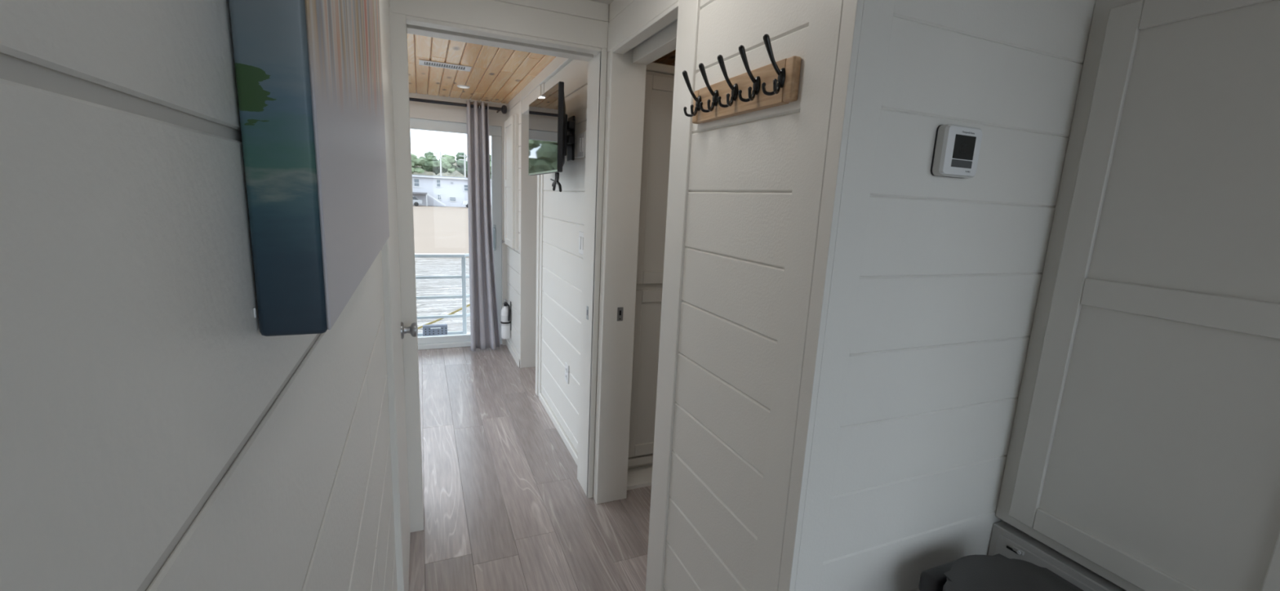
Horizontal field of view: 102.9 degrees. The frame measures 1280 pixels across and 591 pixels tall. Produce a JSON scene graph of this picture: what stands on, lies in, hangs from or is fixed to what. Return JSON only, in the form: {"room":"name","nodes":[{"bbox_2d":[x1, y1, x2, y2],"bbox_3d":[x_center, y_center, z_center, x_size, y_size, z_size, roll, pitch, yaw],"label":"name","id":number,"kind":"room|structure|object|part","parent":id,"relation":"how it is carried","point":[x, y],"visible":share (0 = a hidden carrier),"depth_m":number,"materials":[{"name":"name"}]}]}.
{"room":"hallway","nodes":[
{"label":"hallway","id":0,"kind":"room"},
{"bbox_2d":[0,0,397,590],"bbox_3d":[-0.123,0.333,-0.054,0.112,2.155,2.872,-2,12,-23],"label":"wall","id":1,"kind":"structure","parent":0,"point":[153,437],"depth_m":0.18,"materials":[{"name":"grey wood"}]},
{"bbox_2d":[228,0,389,336],"bbox_3d":[-0.317,-0.342,0.541,0.037,0.618,0.668,-2,12,-23],"label":"picture","id":2,"kind":"object","parent":1,"relation":"attached to","point":[309,78],"visible":1,"depth_m":0.29,"materials":[{"name":"paint"}]},
{"bbox_2d":[378,0,417,590],"bbox_3d":[-0.751,-0.007,1.590,0.094,2.155,0.722,-2,12,-23],"label":"door","id":3,"kind":"structure","parent":1,"relation":"in","point":[395,330],"depth_m":1.45,"materials":[{"name":"white paint"}]},
{"bbox_3d":[-0.645,0.053,1.300,0.028,2.155,0.094,-2,12,-23],"label":"casing","id":4,"kind":"part","parent":3,"relation":"part of","materials":[{"name":"white paint"}]},
{"bbox_3d":[-0.849,0.127,1.878,0.056,0.062,0.062,-2,12,-23],"label":"knob","id":5,"kind":"part","parent":3,"relation":"part of","materials":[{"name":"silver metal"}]},
{"bbox_2d":[408,92,507,345],"bbox_3d":[-1.925,-0.584,4.354,2.700,2.155,0.130,-2,12,-23],"label":"wall","id":6,"kind":"structure","parent":0,"point":[421,110],"depth_m":4.27,"materials":[{"name":"white paint"}]},
{"bbox_2d":[409,117,502,350],"bbox_3d":[-2.184,-0.478,4.243,2.012,1.965,0.148,-2,12,-23],"label":"door frame","id":7,"kind":"structure","parent":6,"relation":"in","point":[432,342],"depth_m":4.54,"materials":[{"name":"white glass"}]},
{"bbox_3d":[-2.234,0.408,4.428,2.012,0.059,0.050,-2,12,-23],"label":"rail","id":8,"kind":"part","parent":7,"relation":"part of","materials":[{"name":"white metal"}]},
{"bbox_3d":[-2.147,-1.407,4.086,2.012,0.080,0.070,-2,12,-23],"label":"head rail","id":9,"kind":"part","parent":7,"relation":"part of","materials":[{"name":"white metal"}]},
{"bbox_3d":[-2.238,0.460,4.442,2.012,0.045,0.100,-2,12,-23],"label":"sill","id":10,"kind":"part","parent":7,"relation":"part of","materials":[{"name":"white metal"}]},
{"bbox_3d":[-1.308,-0.520,4.593,0.022,0.230,0.008,-2,12,-23],"label":"handle plate","id":11,"kind":"part","parent":7,"relation":"part of","materials":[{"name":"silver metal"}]},
{"bbox_2d":[408,97,506,114],"bbox_3d":[-2.014,-1.542,3.957,1.908,0.071,0.156,-2,12,-23],"label":"curtain rod","id":12,"kind":"object","parent":6,"relation":"attached to","point":[504,108],"visible":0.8,"depth_m":4.12,"materials":[{"name":"grey metal"}]},
{"bbox_2d":[466,99,500,351],"bbox_3d":[-1.343,-0.556,4.405,0.262,2.113,0.099,-2,12,-23],"label":"curtain","id":13,"kind":"object","parent":12,"relation":"hanging from","point":[484,323],"visible":1,"depth_m":4.39,"materials":[{"name":"grey fabric"}]},
{"bbox_2d":[408,344,651,590],"bbox_3d":[-0.260,1.083,1.972,3.800,0.080,6.350,-2,12,-23],"label":"floor","id":14,"kind":"structure","parent":0,"point":[506,507],"depth_m":2.36,"materials":[{"name":"grey wood"}]},
{"bbox_2d":[627,62,675,469],"bbox_3d":[0.090,-0.102,2.732,0.570,1.998,0.505,-2,12,-23],"label":"door","id":15,"kind":"structure","parent":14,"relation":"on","point":[660,77],"depth_m":2.43,"materials":[{"name":"paint"}]},
{"bbox_3d":[0.135,0.845,2.706,0.565,0.043,0.045,-2,12,-23],"label":"rail","id":16,"kind":"part","parent":15,"relation":"part of","materials":[{"name":"paint"}]},
{"bbox_3d":[0.036,0.786,2.626,0.144,0.060,0.020,-2,12,-23],"label":"door rail","id":17,"kind":"part","parent":15,"relation":"part of","materials":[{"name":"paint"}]},
{"bbox_3d":[0.053,0.392,2.556,0.205,0.800,0.012,-2,12,-23],"label":"door","id":18,"kind":"part","parent":15,"relation":"part of","materials":[{"name":"paint"}]},
{"bbox_3d":[0.074,0.000,2.478,0.144,0.060,0.020,-2,12,-23],"label":"door rail","id":19,"kind":"part","parent":15,"relation":"part of","materials":[{"name":"paint"}]},
{"bbox_3d":[0.078,-0.088,2.461,0.144,0.060,0.020,-2,12,-23],"label":"door rail","id":20,"kind":"part","parent":15,"relation":"part of","materials":[{"name":"paint"}]},
{"bbox_3d":[0.097,-0.521,2.384,0.205,0.880,0.012,-2,12,-23],"label":"door","id":21,"kind":"part","parent":15,"relation":"part of","materials":[{"name":"paint"}]},
{"bbox_3d":[0.135,-1.066,2.553,0.570,0.035,0.500,-2,12,-23],"label":"crown","id":22,"kind":"part","parent":15,"relation":"part of","materials":[{"name":"paint"}]},
{"bbox_3d":[0.119,-0.952,2.299,0.144,0.060,0.020,-2,12,-23],"label":"door rail","id":23,"kind":"part","parent":15,"relation":"part of","materials":[{"name":"paint"}]},
{"bbox_2d":[918,553,1083,590],"bbox_3d":[0.824,0.952,1.075,0.304,0.610,0.447,-2,12,-23],"label":"trash can","id":24,"kind":"object","parent":14,"relation":"on","point":[997,572],"visible":1,"depth_m":1.15,"materials":[{"name":"grey plastic"}]},
{"bbox_2d":[987,520,1125,590],"bbox_3d":[1.369,0.966,1.144,0.605,0.610,0.872,-2,12,-23],"label":"washing machine","id":25,"kind":"object","parent":14,"relation":"on","point":[1006,540],"visible":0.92,"depth_m":1.27,"materials":[{"name":"grey paint"}]},
{"bbox_3d":[1.073,0.937,1.099,0.005,0.494,0.672,-2,12,-23],"label":"drawer","id":26,"kind":"part","parent":25,"relation":"part of","materials":[{"name":"grey paint"}]},
{"bbox_2d":[995,0,1279,590],"bbox_3d":[1.415,-0.091,0.943,0.613,1.542,0.872,-2,12,-23],"label":"cabinet","id":27,"kind":"object","parent":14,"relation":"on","point":[1144,451],"visible":1,"depth_m":1.03,"materials":[{"name":"paint"}]},
{"bbox_3d":[1.051,0.583,1.098,0.025,0.056,0.358,-2,12,-23],"label":"door rail","id":28,"kind":"part","parent":27,"relation":"part of","materials":[{"name":"paint"}]},
{"bbox_3d":[1.078,0.024,0.993,0.025,0.061,0.358,-2,12,-23],"label":"door rail","id":29,"kind":"part","parent":27,"relation":"part of","materials":[{"name":"paint"}]},
{"bbox_3d":[1.105,-0.542,0.887,0.025,0.056,0.358,-2,12,-23],"label":"door rail","id":30,"kind":"part","parent":27,"relation":"part of","materials":[{"name":"paint"}]},
{"bbox_2d":[407,0,675,103],"bbox_3d":[-0.155,-1.121,1.557,3.800,0.100,6.350,-2,12,-23],"label":"ceiling","id":31,"kind":"structure","parent":0,"point":[496,74],"depth_m":3.19,"materials":[{"name":"brown wood"}]},
{"bbox_2d":[418,58,471,71],"bbox_3d":[-1.196,-1.414,3.136,0.298,0.006,0.130,-2,12,-23],"label":"ceiling vent","id":32,"kind":"object","parent":31,"relation":"in","point":[422,62],"visible":1,"depth_m":3.13,"materials":[{"name":"white plastic"}]},
{"bbox_3d":[-1.217,-1.424,3.184,0.298,0.006,0.024,-2,12,-23],"label":"frame","id":33,"kind":"part","parent":32,"relation":"part of","materials":[{"name":"white plastic"}]},
{"bbox_3d":[-1.176,-1.404,3.089,0.298,0.006,0.024,-2,12,-23],"label":"frame","id":34,"kind":"part","parent":32,"relation":"part of","materials":[{"name":"white plastic"}]},
{"bbox_2d":[457,84,470,88],"bbox_3d":[-1.296,-1.532,3.745,0.090,0.008,0.090,-2,12,-23],"label":"recessed light","id":35,"kind":"object","parent":31,"relation":"in","point":[458,86],"visible":1,"depth_m":3.73,"materials":[{"name":"white plastic"}]},
{"bbox_2d":[626,465,652,490],"bbox_3d":[-0.910,-0.093,2.005,2.700,2.155,0.172,-2,12,-23],"label":"wall","id":36,"kind":"structure","parent":0,"point":[641,477],"depth_m":2.58,"materials":[{"name":"white paint"}]},
{"bbox_2d":[388,0,608,533],"bbox_3d":[-0.576,-0.103,2.147,0.804,2.155,0.186,-2,12,-23],"label":"door frame","id":37,"kind":"structure","parent":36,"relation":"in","point":[575,29],"depth_m":1.99,"materials":[{"name":"white paint"}]},
{"bbox_3d":[-0.888,-0.004,1.941,0.062,2.006,0.018,-2,12,-23],"label":"casing","id":38,"kind":"part","parent":37,"relation":"part of","materials":[{"name":"white paint"}]},
{"bbox_3d":[-0.499,-1.030,1.894,0.802,0.100,0.020,-2,12,-23],"label":"head casing","id":39,"kind":"part","parent":37,"relation":"part of","materials":[{"name":"white paint"}]},
{"bbox_3d":[-0.239,0.079,2.326,0.002,0.062,0.026,-2,12,-23],"label":"strike plate","id":40,"kind":"part","parent":37,"relation":"part of","materials":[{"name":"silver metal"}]},
{"bbox_3d":[-0.191,-0.026,2.238,0.025,2.006,0.018,-2,12,-23],"label":"casing","id":41,"kind":"part","parent":37,"relation":"part of","materials":[{"name":"white paint"}]},
{"bbox_2d":[506,0,863,590],"bbox_3d":[-0.155,-0.229,2.920,0.587,2.155,3.968,-2,12,-23],"label":"wall","id":42,"kind":"structure","parent":0,"point":[754,197],"depth_m":1.31,"materials":[{"name":"grey wood"}]},
{"bbox_2d":[500,299,511,338],"bbox_3d":[-1.187,0.210,4.514,0.088,0.348,0.104,-2,12,-23],"label":"fire extinguisher","id":43,"kind":"object","parent":42,"relation":"attached to","point":[505,322],"visible":1,"depth_m":4.49,"materials":[{"name":"white metal"}]},
{"bbox_2d":[501,114,518,249],"bbox_3d":[-1.072,-0.914,4.176,0.076,1.040,0.450,-2,12,-23],"label":"upper cabinet","id":44,"kind":"object","parent":42,"relation":"attached to","point":[511,124],"visible":1,"depth_m":4.06,"materials":[{"name":"white paint"}]},
{"bbox_3d":[-1.072,-0.920,4.181,0.020,0.060,0.309,-2,12,-23],"label":"door rail","id":45,"kind":"part","parent":44,"relation":"part of","materials":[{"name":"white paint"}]},
{"bbox_3d":[-1.049,-1.389,4.093,0.020,0.055,0.309,-2,12,-23],"label":"door rail","id":46,"kind":"part","parent":44,"relation":"part of","materials":[{"name":"white paint"}]},
{"bbox_3d":[-1.094,-0.442,4.271,0.020,0.055,0.309,-2,12,-23],"label":"door rail","id":47,"kind":"part","parent":44,"relation":"part of","materials":[{"name":"white paint"}]},
{"bbox_3d":[-1.067,-0.915,4.184,0.011,0.965,0.365,-2,12,-23],"label":"door","id":48,"kind":"part","parent":44,"relation":"part of","materials":[{"name":"white paint"}]},
{"bbox_2d":[506,338,519,367],"bbox_3d":[-1.116,0.495,4.471,0.010,0.070,0.655,-2,12,-23],"label":"baseboard","id":49,"kind":"structure","parent":42,"relation":"attached to","point":[511,349],"depth_m":4.42,"materials":[{"name":"white paint"}]},
{"bbox_3d":[-0.626,-0.319,3.469,0.142,2.085,0.062,-2,12,-23],"label":"trim","id":50,"kind":"part","parent":42,"relation":"part of","materials":[{"name":"white paint"}]},
{"bbox_3d":[-0.653,-0.306,3.393,0.017,2.085,0.057,-2,12,-23],"label":"trim","id":51,"kind":"part","parent":42,"relation":"part of","materials":[{"name":"white paint"}]},
{"bbox_2d":[538,392,577,465],"bbox_3d":[-0.485,0.800,3.072,0.020,0.048,1.069,-2,12,-23],"label":"baseboard","id":52,"kind":"structure","parent":42,"relation":"attached to","point":[570,446],"depth_m":3.03,"materials":[{"name":"white paint"}]},
{"bbox_2d":[564,362,568,383],"bbox_3d":[-0.413,0.436,2.870,0.009,0.108,0.072,-2,12,-23],"label":"wall outlet","id":53,"kind":"object","parent":42,"relation":"attached to","point":[566,366],"visible":1,"depth_m":2.86,"materials":[{"name":"white plastic"}]},
{"bbox_2d":[564,114,575,161],"bbox_3d":[-0.401,-0.818,2.673,0.066,0.220,0.280,-2,12,-23],"label":"mount","id":54,"kind":"object","parent":42,"relation":"attached to","point":[570,124],"visible":0.57,"depth_m":2.57,"materials":[{"name":"black metal"}]},
{"bbox_2d":[528,81,565,175],"bbox_3d":[-0.488,-0.850,2.703,0.068,0.404,0.710,-2,12,-23],"label":"television","id":55,"kind":"object","parent":54,"relation":"attached to","point":[547,113],"visible":1,"depth_m":2.55,"materials":[{"name":"black plastic"}]},
{"bbox_2d":[550,172,561,191],"bbox_3d":[-0.441,-0.590,2.660,0.021,0.099,0.206,-2,12,-23],"label":"hanging cable","id":56,"kind":"object","parent":55,"relation":"hanging from","point":[556,181],"visible":0.98,"depth_m":2.62,"materials":[{"name":"black plastic"}]},
{"bbox_3d":[-0.425,-0.829,2.671,0.022,0.200,0.260,-2,12,-23],"label":"tilt plate","id":57,"kind":"part","parent":54,"relation":"part of","materials":[{"name":"black plastic"}]},
{"bbox_3d":[-0.374,-0.868,2.619,0.032,0.040,0.180,-2,12,-23],"label":"arm","id":58,"kind":"part","parent":54,"relation":"part of","materials":[{"name":"black plastic"}]},
{"bbox_3d":[-0.378,-0.799,2.631,0.032,0.040,0.180,-2,12,-23],"label":"arm","id":59,"kind":"part","parent":54,"relation":"part of","materials":[{"name":"black plastic"}]},
{"bbox_2d":[578,231,583,254],"bbox_3d":[-0.288,-0.259,2.523,0.010,0.112,0.100,-2,12,-23],"label":"light switch","id":60,"kind":"object","parent":42,"relation":"attached to","point":[580,233],"visible":0.8,"depth_m":2.53,"materials":[{"name":"white plastic"}]},
{"bbox_2d":[577,131,586,158],"bbox_3d":[-0.286,-0.732,2.482,0.010,0.117,0.115,-2,12,-23],"label":"outlet","id":61,"kind":"object","parent":42,"relation":"attached to","point":[581,136],"visible":1,"depth_m":2.46,"materials":[{"name":"white plastic"}]},
{"bbox_2d":[593,0,678,504],"bbox_3d":[0.016,-0.042,1.969,0.151,2.155,0.622,-2,12,-23],"label":"door frame","id":62,"kind":"structure","parent":42,"relation":"in","point":[641,33],"depth_m":2.15,"materials":[{"name":"white paint"}]},
{"bbox_3d":[-0.087,0.081,2.231,0.027,0.061,0.002,-2,12,-23],"label":"strike plate","id":63,"kind":"part","parent":62,"relation":"part of","materials":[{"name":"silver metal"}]},
{"bbox_3d":[0.000,-0.974,1.765,0.017,0.110,0.620,-2,12,-23],"label":"head casing","id":64,"kind":"part","parent":62,"relation":"part of","materials":[{"name":"white paint"}]},
{"bbox_2d":[682,33,801,124],"bbox_3d":[0.211,-0.499,1.210,0.076,0.126,0.419,-2,12,-23],"label":"coat rack","id":65,"kind":"object","parent":42,"relation":"attached to","point":[776,83],"visible":1,"depth_m":1.16,"materials":[{"name":"brown wood"}]},
{"bbox_3d":[0.134,-0.557,1.356,0.051,0.073,0.014,-2,12,-23],"label":"arm","id":66,"kind":"part","parent":65,"relation":"part of","materials":[{"name":"black paint"}]},
{"bbox_3d":[0.168,-0.540,1.277,0.051,0.073,0.014,-2,12,-23],"label":"arm","id":67,"kind":"part","parent":65,"relation":"part of","materials":[{"name":"black paint"}]},
{"bbox_3d":[0.202,-0.524,1.198,0.051,0.073,0.014,-2,12,-23],"label":"arm","id":68,"kind":"part","parent":65,"relation":"part of","materials":[{"name":"black paint"}]},
{"bbox_3d":[0.236,-0.507,1.119,0.051,0.073,0.014,-2,12,-23],"label":"arm","id":69,"kind":"part","parent":65,"relation":"part of","materials":[{"name":"black paint"}]},
{"bbox_3d":[0.270,-0.491,1.040,0.051,0.073,0.014,-2,12,-23],"label":"arm","id":70,"kind":"part","parent":65,"relation":"part of","materials":[{"name":"black paint"}]},
{"bbox_2d":[794,0,1095,590],"bbox_3d":[1.112,0.119,1.394,1.672,2.155,0.098,-2,12,-23],"label":"wall","id":71,"kind":"structure","parent":0,"point":[935,286],"depth_m":1.11,"materials":[{"name":"grey wood"}]},
{"bbox_2d":[930,124,982,177],"bbox_3d":[0.647,-0.292,1.037,0.111,0.100,0.031,-2,12,-23],"label":"thermostat","id":72,"kind":"object","parent":71,"relation":"attached to","point":[956,152],"visible":1,"depth_m":1.02,"materials":[{"name":"white plastic"}]},
{"bbox_3d":[0.642,-0.295,1.049,0.109,0.100,0.004,-2,12,-23],"label":"wall plate","id":73,"kind":"part","parent":72,"relation":"part of","materials":[{"name":"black plastic"}]},
{"label":"outside","id":74,"kind":"structure","parent":0,"visible":0},
{"bbox_3d":[-2.266,0.807,2.961,4.500,0.068,3.800,-2,12,-23],"label":"deck","id":75,"kind":"object","parent":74,"visible":0},
{"bbox_2d":[422,324,447,336],"bbox_3d":[-1.952,0.353,4.863,0.218,0.149,0.075,-2,12,-23],"label":"plastic tray","id":76,"kind":"object","parent":75,"relation":"on","point":[433,329],"visible":0.66,"depth_m":4.83,"materials":[{"name":"grey plastic"}]},
{"bbox_2d":[414,253,470,336],"bbox_3d":[-2.391,0.154,4.822,2.361,1.124,0.398,-4,13,-32],"label":"deck railing","id":77,"kind":"object","parent":75,"relation":"attached to","point":[463,276],"visible":0.31,"depth_m":4.95,"materials":[{"name":"grey metal"}]},
{"bbox_3d":[-2.571,-0.361,4.592,1.885,0.030,0.090,-2,12,-23],"label":"rail","id":78,"kind":"part","parent":77,"relation":"part of","materials":[{"name":"white metal"}]},
{"bbox_3d":[-2.617,0.402,4.725,1.860,0.042,0.026,-2,12,-23],"label":"toe rail","id":79,"kind":"part","parent":77,"relation":"part of","materials":[{"name":"white paint"}]},
{"bbox_3d":[-1.732,0.011,5.024,0.036,0.782,0.040,-2,12,-23],"label":"post","id":80,"kind":"part","parent":77,"relation":"part of","materials":[{"name":"white metal"}]},
{"bbox_2d":[417,303,470,328],"bbox_3d":[-1.979,0.218,5.067,0.766,0.335,0.026,-3,12,-27],"label":"rope","id":81,"kind":"object","parent":75,"relation":"on","point":[468,305],"visible":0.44,"depth_m":5.06,"materials":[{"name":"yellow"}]},
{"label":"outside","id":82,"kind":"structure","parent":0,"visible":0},
{"bbox_2d":[413,204,468,253],"bbox_3d":[-28.859,-11.286,66.977,320.000,0.001,102.500,-2,12,-23],"label":"gravel lot","id":83,"kind":"structure","parent":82,"point":[437,229],"depth_m":34.87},
{"bbox_2d":[413,195,422,206],"bbox_3d":[-36.105,-14.691,79.024,4.400,1.550,1.790,-2,12,-23],"label":"car","id":84,"kind":"object","parent":83,"relation":"on","point":[416,202],"visible":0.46,"depth_m":78.81,"materials":[{"name":"grey paint"}]},
{"bbox_2d":[412,174,491,207],"bbox_3d":[-39.842,-17.624,84.644,47.200,4.880,10.700,-2,12,-23],"label":"building","id":85,"kind":"structure","parent":83,"relation":"on","point":[433,190],"depth_m":84.11,"materials":[{"name":"white"}]},
{"bbox_2d":[462,200,491,207],"bbox_3d":[-26.428,-15.242,83.590,5.192,1.850,1.890,-2,12,-23],"label":"truck","id":86,"kind":"object","parent":83,"relation":"on","point":[464,202],"visible":0.12,"depth_m":81.98,"materials":[{"name":"grey paint"}]},
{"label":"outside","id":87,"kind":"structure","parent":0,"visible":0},
{"bbox_2d":[414,257,470,333],"bbox_3d":[11.075,8.068,-25.419,240.000,0.001,102.500,-2,12,-23],"label":"water","id":88,"kind":"structure","parent":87,"point":[424,266],"depth_m":14.11,"materials":[{"name":"beige liquid"}]},
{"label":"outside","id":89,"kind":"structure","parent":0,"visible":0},
{"bbox_2d":[412,162,467,177],"bbox_3d":[-58.214,-25.016,109.379,260.000,12.396,52.000,-2,12,-23],"label":"brush","id":90,"kind":"object","parent":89,"point":[455,174],"visible":0.02,"depth_m":115.40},
{"bbox_2d":[411,153,425,173],"bbox_3d":[-52.344,-29.077,116.643,5.939,6.520,5.996,-2,12,-23],"label":"tree","id":91,"kind":"object","parent":90,"relation":"on","point":[415,161],"visible":0.4,"depth_m":115.58,"materials":[{"name":"green plant"}]},
{"bbox_2d":[418,151,442,174],"bbox_3d":[-49.653,-30.563,120.985,5.337,7.084,5.754,-2,12,-23],"label":"tree","id":92,"kind":"object","parent":90,"relation":"on","point":[431,162],"visible":0.8,"depth_m":119.05,"materials":[{"name":"green plant"}]},
{"bbox_2d":[435,151,446,176],"bbox_3d":[-41.870,-26.447,107.270,2.200,7.542,0.440,-2,12,-23],"label":"utility pole","id":93,"kind":"object","parent":90,"relation":"on","point":[440,153],"visible":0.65,"depth_m":106.89,"materials":[{"name":"grey"}]},
{"bbox_2d":[436,154,457,173],"bbox_3d":[-46.030,-30.178,121.155,5.128,6.605,5.247,-2,12,-23],"label":"tree","id":94,"kind":"object","parent":90,"relation":"on","point":[447,166],"visible":0.87,"depth_m":119.77,"materials":[{"name":"green plant"}]},
{"bbox_2d":[455,151,467,177],"bbox_3d":[-41.871,-30.548,122.413,4.539,7.254,4.822,-2,12,-23],"label":"tree","id":95,"kind":"object","parent":90,"relation":"on","point":[460,168],"visible":0.51,"depth_m":120.62,"materials":[{"name":"green plant"}]},
{"bbox_2d":[458,153,466,177],"bbox_3d":[-34.956,-23.690,101.960,2.200,9.142,0.440,-2,12,-23],"label":"utility pole","id":96,"kind":"object","parent":90,"relation":"on","point":[464,156],"visible":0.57,"depth_m":101.37,"materials":[{"name":"grey wood"}]},
{"bbox_2d":[489,154,491,178],"bbox_3d":[-36.590,-30.171,122.623,5.901,7.532,5.631,-2,12,-23],"label":"tree","id":97,"kind":"object","parent":90,"relation":"on","point":[490,154],"visible":0.09,"depth_m":121.27,"materials":[{"name":"green plant"}]}
]}

